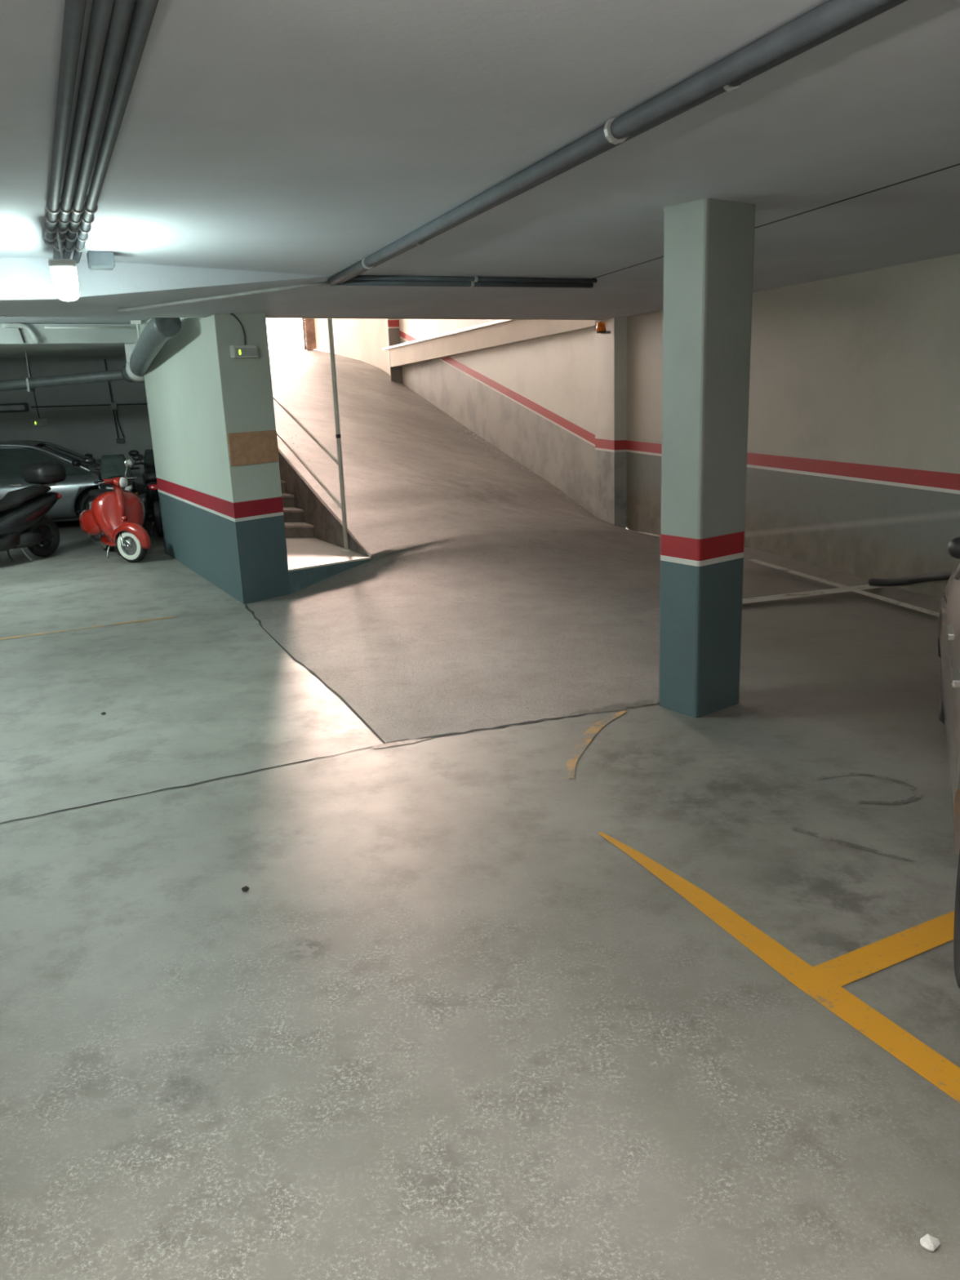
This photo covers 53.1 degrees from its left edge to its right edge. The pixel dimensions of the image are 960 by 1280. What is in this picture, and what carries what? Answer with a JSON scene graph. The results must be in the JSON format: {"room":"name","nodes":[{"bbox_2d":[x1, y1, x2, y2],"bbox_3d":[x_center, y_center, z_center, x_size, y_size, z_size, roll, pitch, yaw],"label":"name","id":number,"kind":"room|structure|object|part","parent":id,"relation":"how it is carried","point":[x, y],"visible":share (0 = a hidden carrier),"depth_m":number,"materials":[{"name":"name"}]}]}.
{"room":"parking garage","nodes":[
{"label":"parking garage","id":0,"kind":"room"},
{"bbox_2d":[0,324,140,357],"bbox_3d":[-9.348,-3.289,10.731,11.200,0.222,3.600,-11,17,-31],"label":"cross beam","id":1,"kind":"structure","parent":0,"point":[53,342],"depth_m":11.63,"materials":[{"name":"grey paint"}]},
{"bbox_2d":[1,322,39,343],"bbox_3d":[-5.300,-3.545,11.094,0.378,0.230,0.075,-11,17,-31],"label":"conduit","id":2,"kind":"object","parent":1,"relation":"attached to","point":[5,325],"visible":1,"depth_m":11.07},
{"bbox_2d":[18,328,25,342],"bbox_3d":[-5.308,-3.540,11.111,0.058,0.196,0.018,-11,17,-31],"label":"cable","id":3,"kind":"object","parent":1,"relation":"attached to","point":[20,332],"visible":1,"depth_m":11.11,"materials":[{"name":"black plastic"}]},
{"bbox_2d":[44,326,136,328],"bbox_3d":[-4.648,-3.739,11.493,1.050,0.024,0.024,-11,17,-31],"label":"cable","id":4,"kind":"object","parent":1,"relation":"attached to","point":[45,327],"visible":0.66,"depth_m":11.48,"materials":[{"name":"white plastic"}]},
{"bbox_2d":[0,355,152,468],"bbox_3d":[-10.140,-3.478,16.235,9.800,3.300,0.300,-6,15,-14],"label":"wall","id":5,"kind":"structure","parent":0,"point":[91,429],"depth_m":16.81,"materials":[{"name":"grey paint"}]},
{"bbox_2d":[0,402,28,413],"bbox_3d":[-8.343,-3.954,16.406,1.150,0.150,0.080,-6,15,-14],"label":"wall lamp","id":6,"kind":"object","parent":5,"relation":"attached to","point":[4,407],"visible":1,"depth_m":16.46,"materials":[{"name":"grey plastic"}]},
{"bbox_2d":[25,358,48,426],"bbox_3d":[-7.653,-4.264,16.523,0.250,1.138,0.081,-6,15,-14],"label":"emergency light","id":7,"kind":"object","parent":5,"relation":"attached to","point":[41,421],"visible":0.83,"depth_m":16.62,"materials":[{"name":"white plastic"}]},
{"bbox_2d":[32,419,46,425],"bbox_3d":[-7.626,-3.766,16.623,0.215,0.081,0.008,-6,15,-14],"label":"diffuser","id":8,"kind":"object","parent":7,"relation":"attached to","point":[35,422],"depth_m":16.62,"materials":[{"name":"grey plastic"}]},
{"bbox_2d":[31,403,147,408],"bbox_3d":[-6.457,-4.149,16.930,2.692,0.054,0.024,-6,15,-14],"label":"conduit","id":9,"kind":"object","parent":5,"relation":"attached to","point":[126,403],"visible":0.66,"depth_m":16.80,"materials":[{"name":"grey plastic"}]},
{"bbox_2d":[103,359,124,443],"bbox_3d":[-6.430,-4.200,16.903,0.174,1.440,0.070,-6,15,-15],"label":"switch box","id":10,"kind":"object","parent":5,"relation":"attached to","point":[113,405],"visible":1,"depth_m":16.94,"materials":[{"name":"grey plastic"}]},
{"bbox_2d":[115,438,124,443],"bbox_3d":[-6.399,-3.544,17.078,0.130,0.080,0.060,-6,15,-14],"label":"socket","id":11,"kind":"object","parent":10,"relation":"attached to","point":[118,440],"depth_m":17.05,"materials":[{"name":"grey plastic"}]},
{"bbox_2d":[0,316,152,324],"bbox_3d":[-7.592,-3.562,11.033,11.100,0.001,15.700,-2,15,0],"label":"ceiling","id":12,"kind":"structure","parent":0,"point":[25,320],"depth_m":11.03,"materials":[{"name":"paint"}]},
{"bbox_2d":[0,317,181,391],"bbox_3d":[-6.490,-3.470,12.107,8.934,0.793,3.006,4,16,22],"label":"drain pipe","id":13,"kind":"object","parent":12,"relation":"hanging from","point":[140,356],"visible":0.93,"depth_m":11.93,"materials":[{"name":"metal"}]},
{"bbox_3d":[-6.044,-3.635,12.839,0.015,0.430,0.015,-8,16,-22],"label":"hanger rod","id":14,"kind":"part","parent":13,"relation":"part of","materials":[{"name":"metal"}]},
{"bbox_3d":[-4.047,-3.748,11.330,0.120,0.040,0.100,-2,15,0],"label":"hanger plate","id":15,"kind":"part","parent":13,"relation":"part of","materials":[{"name":"white plastic"}]},
{"bbox_3d":[-4.028,-3.525,11.363,0.026,0.483,0.080,-8,16,-21],"label":"hanger rod","id":16,"kind":"part","parent":13,"relation":"part of","materials":[{"name":"white plastic"}]},
{"bbox_2d":[138,313,290,604],"bbox_3d":[-2.865,-2.182,10.785,0.896,2.872,3.853,-10,17,-27],"label":"pillar","id":17,"kind":"structure","parent":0,"point":[224,522],"depth_m":9.46,"materials":[{"name":"paint"}]},
{"bbox_2d":[229,313,257,357],"bbox_3d":[-2.177,-2.796,8.814,0.073,0.392,0.270,12,20,42],"label":"emergency light","id":18,"kind":"object","parent":17,"relation":"attached to","point":[236,351],"visible":1,"depth_m":8.81,"materials":[{"name":"white plastic"}]},
{"bbox_2d":[235,347,257,355],"bbox_3d":[-2.152,-2.651,8.833,0.008,0.068,0.232,12,20,42],"label":"diffuser","id":19,"kind":"object","parent":18,"relation":"attached to","point":[238,351],"depth_m":8.83,"materials":[{"name":"grey plastic"}]},
{"bbox_2d":[226,430,279,466],"bbox_3d":[-2.147,-1.823,9.109,0.016,0.300,0.542,12,20,42],"label":"board","id":20,"kind":"object","parent":17,"relation":"attached to","point":[258,446],"visible":1,"depth_m":9.10,"materials":[{"name":"brown wood"}]},
{"bbox_2d":[278,448,372,557],"bbox_3d":[-2.934,-2.381,13.482,0.511,1.888,8.000,-8,16,-21],"label":"wall","id":21,"kind":"structure","parent":0,"point":[327,526],"depth_m":11.53,"materials":[{"name":"grey concrete"}]},
{"bbox_2d":[314,318,391,376],"bbox_3d":[-3.255,-11.490,27.757,1.724,12.600,6.799,-9,16,-25],"label":"wall","id":22,"kind":"structure","parent":0,"point":[358,339],"depth_m":27.70,"materials":[{"name":"beige paint"}]},
{"bbox_2d":[196,315,604,319],"bbox_3d":[-0.281,-5.904,11.123,0.250,4.338,7.678,9,19,37],"label":"wall","id":23,"kind":"structure","parent":0,"point":[204,316],"depth_m":11.04,"materials":[{"name":"white paint"}]},
{"bbox_2d":[244,349,660,742],"bbox_3d":[-2.784,-4.616,19.313,6.049,3.655,29.288,-7,15,-17],"label":"ramp","id":24,"kind":"structure","parent":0,"point":[486,597],"depth_m":9.58,"materials":[{"name":"concrete"}]},
{"bbox_2d":[302,318,316,350],"bbox_3d":[-5.457,-10.830,30.282,0.415,3.200,0.300,-5,15,-10],"label":"post","id":25,"kind":"object","parent":24,"relation":"on","point":[308,327],"visible":0.32,"depth_m":30.43,"materials":[{"name":"brown wood"}]},
{"bbox_2d":[0,510,959,1279],"bbox_3d":[-2.257,0.597,6.081,21.443,0.195,27.500,-2,15,0],"label":"floor","id":26,"kind":"structure","parent":0,"point":[644,989],"depth_m":3.39,"materials":[{"name":"concrete"}]},
{"bbox_2d":[0,461,66,561],"bbox_3d":[-5.966,-1.533,11.940,0.808,1.220,2.070,3,16,20],"label":"scooter","id":27,"kind":"object","parent":26,"relation":"on","point":[23,522],"visible":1,"depth_m":12.30,"materials":[{"name":"black plastic"}]},
{"bbox_3d":[-5.873,-1.781,12.150,0.323,0.275,1.045,3,16,20],"label":"seat","id":28,"kind":"part","parent":27,"relation":"part of","materials":[{"name":"black leather"}]},
{"bbox_2d":[0,440,148,521],"bbox_3d":[-7.528,-2.507,15.519,4.412,1.395,1.800,-6,15,-14],"label":"car","id":29,"kind":"object","parent":26,"relation":"on","point":[15,455],"visible":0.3,"depth_m":14.97,"materials":[{"name":"grey paint"}]},
{"bbox_3d":[-7.120,-2.378,14.726,0.170,0.030,0.030,-6,15,-15],"label":"door handle","id":30,"kind":"part","parent":29,"relation":"part of","materials":[{"name":"silver metal"}]},
{"bbox_3d":[-7.581,-2.703,14.666,3.230,0.559,0.230,-6,15,-14],"label":"roof rail","id":31,"kind":"part","parent":29,"relation":"part of","materials":[{"name":"metal"}]},
{"bbox_3d":[-7.976,-3.051,16.041,3.230,0.559,0.230,-6,15,-14],"label":"roof rail","id":32,"kind":"part","parent":29,"relation":"part of","materials":[{"name":"metal"}]},
{"bbox_2d":[71,459,80,466],"bbox_3d":[-6.271,-2.753,14.923,0.120,0.108,0.130,-6,15,-14],"label":"mirror","id":33,"kind":"object","parent":29,"relation":"on","point":[75,463],"depth_m":14.88,"materials":[{"name":"black plastic"}]},
{"bbox_2d":[84,453,93,457],"bbox_3d":[-6.719,-3.147,16.483,0.120,0.108,0.130,-6,15,-14],"label":"mirror","id":34,"kind":"object","parent":29,"relation":"on","point":[86,455],"depth_m":16.44,"materials":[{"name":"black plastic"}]},
{"bbox_2d":[83,453,143,495],"bbox_3d":[-5.313,-2.097,13.993,0.808,1.216,2.032,-9,16,-25],"label":"scooter","id":35,"kind":"object","parent":26,"relation":"on","point":[112,466],"visible":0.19,"depth_m":13.45,"materials":[{"name":"black plastic"}]},
{"bbox_2d":[83,457,99,471],"bbox_3d":[-5.392,-2.432,13.335,0.205,0.218,0.082,-12,18,-33],"label":"mirror","id":36,"kind":"object","parent":35,"relation":"attached to","point":[88,460],"depth_m":13.29,"materials":[{"name":"black plastic"}]},
{"bbox_3d":[-5.460,-2.343,14.218,0.323,0.275,1.045,-9,16,-25],"label":"seat","id":37,"kind":"part","parent":35,"relation":"part of","materials":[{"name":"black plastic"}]},
{"bbox_2d":[130,453,143,470],"bbox_3d":[-4.855,-2.520,13.590,0.205,0.218,0.082,-7,16,-18],"label":"mirror","id":38,"kind":"object","parent":35,"relation":"attached to","point":[138,457],"depth_m":13.57,"materials":[{"name":"black plastic"}]},
{"bbox_2d":[79,459,151,562],"bbox_3d":[-4.700,-1.684,12.309,0.670,1.230,1.796,-12,18,-33],"label":"motor scooter","id":39,"kind":"object","parent":26,"relation":"on","point":[116,515],"visible":1,"depth_m":11.93,"materials":[{"name":"red metal"}]},
{"bbox_3d":[-4.909,-1.914,12.553,0.300,0.114,0.730,-12,18,-33],"label":"seat","id":40,"kind":"part","parent":39,"relation":"part of","materials":[{"name":"black plastic"}]},
{"bbox_2d":[124,459,132,476],"bbox_3d":[-4.473,-2.171,12.146,0.061,0.223,0.164,4,16,23],"label":"mirror","id":41,"kind":"object","parent":39,"relation":"on","point":[127,463],"depth_m":12.15,"materials":[{"name":"silver metal"}]},
{"bbox_2d":[128,448,163,537],"bbox_3d":[-4.845,-2.246,14.490,0.808,1.216,2.032,-6,15,-14],"label":"scooter","id":42,"kind":"object","parent":26,"relation":"on","point":[149,478],"visible":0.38,"depth_m":13.89,"materials":[{"name":"black plastic"}]},
{"bbox_2d":[128,449,141,462],"bbox_3d":[-5.277,-2.803,14.724,0.205,0.218,0.082,-4,15,-7],"label":"mirror","id":43,"kind":"object","parent":42,"relation":"attached to","point":[131,453],"depth_m":14.68,"materials":[{"name":"black plastic"}]},
{"bbox_3d":[-4.768,-2.351,14.151,0.323,0.275,1.045,-6,15,-14],"label":"seat","id":44,"kind":"part","parent":42,"relation":"part of","materials":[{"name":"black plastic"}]},
{"bbox_2d":[147,483,157,489],"bbox_3d":[-4.586,-2.160,13.529,0.190,0.095,0.057,-6,15,-14],"label":"tail light","id":45,"kind":"object","parent":42,"relation":"attached to","point":[151,486],"depth_m":13.51,"materials":[{"name":"red plastic"}]},
{"bbox_2d":[241,885,249,891],"bbox_3d":[-0.957,1.014,3.915,0.034,0.022,0.023,-2,15,0],"label":"stone","id":46,"kind":"object","parent":26,"relation":"on","point":[246,888],"visible":1,"depth_m":3.91,"materials":[{"name":"grey stone"}]},
{"bbox_2d":[280,480,370,593],"bbox_3d":[-2.568,-1.504,12.052,0.924,0.895,5.220,-9,16,-23],"label":"staircase","id":47,"kind":"structure","parent":26,"relation":"on","point":[311,560],"depth_m":10.38,"materials":[{"name":"concrete"}]},
{"bbox_2d":[272,317,351,551],"bbox_3d":[-2.755,-3.160,13.150,0.100,3.000,6.553,-8,16,-21],"label":"handrail","id":48,"kind":"object","parent":47,"relation":"on","point":[338,436],"visible":0.68,"depth_m":10.45,"materials":[{"name":"grey metal"}]},
{"bbox_3d":[-2.783,-3.279,13.135,0.034,1.411,6.507,-8,16,-21],"label":"rail","id":49,"kind":"part","parent":48,"relation":"part of","materials":[{"name":"grey metal"}]},
{"bbox_3d":[-2.765,-2.815,13.257,0.034,1.411,6.507,-8,16,-21],"label":"rail","id":50,"kind":"part","parent":48,"relation":"part of","materials":[{"name":"grey metal"}]},
{"bbox_3d":[-1.532,-2.443,10.251,0.047,3.000,0.048,-2,15,0],"label":"post","id":51,"kind":"part","parent":48,"relation":"part of","materials":[{"name":"grey metal"}]},
{"bbox_2d":[658,198,755,717],"bbox_3d":[1.302,-0.979,5.580,0.417,2.892,0.314,-13,18,-35],"label":"concrete pillar","id":52,"kind":"structure","parent":26,"relation":"on","point":[708,243],"depth_m":5.42,"materials":[{"name":"paint"}]},
{"bbox_2d":[868,571,952,586],"bbox_3d":[4.014,-0.426,8.044,0.222,0.325,2.150,-6,15,-13],"label":"hose","id":53,"kind":"object","parent":26,"relation":"on","point":[939,575],"visible":0.9,"depth_m":8.67,"materials":[{"name":"black rubber"}]},
{"bbox_2d":[920,1234,941,1251],"bbox_3d":[1.034,1.385,2.205,0.046,0.028,0.032,-2,15,0],"label":"stone","id":54,"kind":"object","parent":26,"relation":"on","point":[931,1242],"visible":1,"depth_m":2.20,"materials":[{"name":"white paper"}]},
{"bbox_2d":[937,537,959,988],"bbox_3d":[2.795,0.144,3.783,1.740,1.485,4.212,4,16,23],"label":"car","id":55,"kind":"object","parent":26,"relation":"on","point":[948,622],"visible":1,"depth_m":4.03,"materials":[{"name":"silver metal"}]},
{"bbox_3d":[2.066,-0.032,4.214,0.030,0.030,0.170,4,16,23],"label":"door handle","id":56,"kind":"part","parent":55,"relation":"part of","materials":[{"name":"silver metal"}]},
{"bbox_2d":[947,537,959,559],"bbox_3d":[2.340,-0.449,4.658,0.130,0.108,0.120,4,16,23],"label":"mirror","id":57,"kind":"object","parent":55,"relation":"attached to","point":[953,547],"depth_m":4.62,"materials":[{"name":"black plastic"}]},
{"bbox_3d":[1.768,0.141,3.564,0.030,0.030,0.170,4,16,23],"label":"door handle","id":58,"kind":"part","parent":55,"relation":"part of","materials":[{"name":"silver metal"}]},
{"bbox_3d":[1.960,-0.232,3.583,0.223,0.577,2.887,4,16,23],"label":"roof rail","id":59,"kind":"part","parent":55,"relation":"part of","materials":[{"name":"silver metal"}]},
{"bbox_2d":[0,0,959,319],"bbox_3d":[-2.384,-1.582,3.282,21.528,0.342,23.200,-2,15,0],"label":"ceiling","id":60,"kind":"structure","parent":0,"point":[260,144],"depth_m":3.82,"materials":[{"name":"paint"}]},
{"bbox_2d":[48,231,79,301],"bbox_3d":[-2.343,-2.111,5.398,0.130,0.301,1.100,-8,16,-20],"label":"ceiling lamp","id":61,"kind":"object","parent":60,"relation":"hanging from","point":[64,271],"visible":0.98,"depth_m":4.97,"materials":[{"name":"white plastic"}]},
{"bbox_3d":[-2.175,-2.061,4.966,0.011,0.190,0.011,-16,20,-42],"label":"rod","id":62,"kind":"part","parent":61,"relation":"part of","materials":[{"name":"metal"}]},
{"bbox_2d":[51,268,79,301],"bbox_3d":[-2.339,-2.001,5.427,0.124,0.072,1.080,-8,16,-20],"label":"diffuser","id":63,"kind":"object","parent":61,"relation":"attached to","point":[65,282],"depth_m":5.07,"materials":[{"name":"white plastic"}]},
{"bbox_2d":[43,0,86,246],"bbox_3d":[-0.994,-1.484,2.342,0.059,0.059,6.838,-9,16,-23],"label":"conduit","id":64,"kind":"object","parent":60,"relation":"attached to","point":[74,10],"visible":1,"depth_m":2.80,"materials":[{"name":"grey plastic"}]},
{"bbox_2d":[53,0,114,258],"bbox_3d":[-1.067,-1.557,2.631,0.060,0.059,7.504,-9,16,-23],"label":"conduit","id":65,"kind":"object","parent":60,"relation":"attached to","point":[101,10],"visible":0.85,"depth_m":2.83,"materials":[{"name":"grey plastic"}]},
{"bbox_2d":[63,0,134,259],"bbox_3d":[-1.032,-1.568,2.667,0.061,0.059,7.592,-9,16,-23],"label":"conduit","id":66,"kind":"object","parent":60,"relation":"attached to","point":[122,11],"visible":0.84,"depth_m":2.88,"materials":[{"name":"grey plastic"}]},
{"bbox_2d":[86,250,115,270],"bbox_3d":[-2.377,-2.378,6.020,0.150,0.100,0.120,-9,16,-24],"label":"junction box","id":67,"kind":"object","parent":60,"relation":"attached to","point":[96,260],"visible":1,"depth_m":5.97,"materials":[{"name":"grey plastic"}]},
{"bbox_3d":[-2.376,-2.336,6.031,0.135,0.012,0.105,-9,16,-24],"label":"lid","id":68,"kind":"part","parent":67,"relation":"part of","materials":[{"name":"white plastic"}]},
{"bbox_2d":[72,0,159,263],"bbox_3d":[-0.991,-1.580,2.705,0.063,0.059,7.682,-9,16,-23],"label":"conduit","id":69,"kind":"object","parent":60,"relation":"attached to","point":[144,12],"visible":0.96,"depth_m":2.87,"materials":[{"name":"grey plastic"}]},
{"bbox_2d":[117,281,330,312],"bbox_3d":[-1.951,-2.682,7.487,1.679,0.238,0.042,-8,16,-22],"label":"conduit","id":70,"kind":"object","parent":60,"relation":"attached to","point":[322,283],"visible":0.88,"depth_m":7.46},
{"bbox_2d":[335,279,593,288],"bbox_3d":[-0.073,-3.075,8.287,2.450,0.065,0.065,-9,16,-25],"label":"ceiling pipe","id":71,"kind":"object","parent":60,"relation":"attached to","point":[471,284],"visible":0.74,"depth_m":8.23,"materials":[{"name":"grey plastic"}]},
{"bbox_2d":[351,275,597,283],"bbox_3d":[-0.037,-3.034,8.068,2.402,0.049,0.049,-9,16,-25],"label":"ceiling pipe","id":72,"kind":"object","parent":60,"relation":"attached to","point":[475,278],"visible":0.83,"depth_m":8.04,"materials":[{"name":"grey plastic"}]},
{"bbox_2d":[328,0,892,285],"bbox_3d":[0.700,-1.685,2.876,0.092,0.096,10.863,-7,16,-19],"label":"ceiling pipe","id":73,"kind":"object","parent":60,"relation":"attached to","point":[830,15],"visible":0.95,"depth_m":3.10,"materials":[{"name":"grey plastic"}]},
{"bbox_2d":[339,0,907,283],"bbox_3d":[0.760,-1.692,2.897,0.060,0.063,10.863,-8,16,-19],"label":"ceiling pipe","id":74,"kind":"object","parent":60,"relation":"attached to","point":[735,85],"visible":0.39,"depth_m":3.00,"materials":[{"name":"grey plastic"}]},
{"bbox_2d":[399,319,595,516],"bbox_3d":[-0.154,-8.998,19.424,0.350,12.600,12.100,-7,16,-18],"label":"wall","id":75,"kind":"structure","parent":0,"point":[533,401],"depth_m":17.48,"materials":[{"name":"paint"}]},
{"bbox_2d":[387,319,402,383],"bbox_3d":[-2.121,-8.901,25.035,0.665,5.500,0.050,-7,16,-18],"label":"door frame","id":76,"kind":"structure","parent":75,"relation":"attached to","point":[393,331],"depth_m":25.22,"materials":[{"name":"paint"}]},
{"bbox_2d":[382,319,600,367],"bbox_3d":[-0.382,-6.214,20.066,0.380,0.630,12.550,-7,16,-18],"label":"beam","id":77,"kind":"structure","parent":75,"relation":"attached to","point":[501,332],"depth_m":19.02,"materials":[{"name":"paint"}]},
{"bbox_2d":[594,316,626,528],"bbox_3d":[2.071,-5.203,14.130,0.470,7.400,0.974,-6,15,-15],"label":"wall","id":78,"kind":"structure","parent":0,"point":[610,349],"depth_m":14.48,"materials":[{"name":"paint"}]},
{"bbox_2d":[595,321,610,333],"bbox_3d":[1.803,-4.572,14.059,0.215,0.175,0.148,2,15,14],"label":"beacon","id":79,"kind":"object","parent":78,"relation":"attached to","point":[601,328],"visible":1,"depth_m":14.02,"materials":[{"name":"orange plastic"}]},
{"bbox_2d":[626,253,959,599],"bbox_3d":[5.410,-0.704,3.644,0.300,3.800,24.226,-6,15,-15],"label":"wall","id":80,"kind":"structure","parent":0,"point":[853,449],"depth_m":9.36,"materials":[{"name":"paint"}]},
{"label":"outside","id":81,"kind":"structure","parent":0,"visible":0},
{"bbox_2d":[268,347,315,350],"bbox_3d":[-20.633,-16.083,58.380,80.000,0.080,58.500,-2,15,0],"label":"ground","id":82,"kind":"structure","parent":81,"point":[287,348],"depth_m":31.46,"materials":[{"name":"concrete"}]}
]}

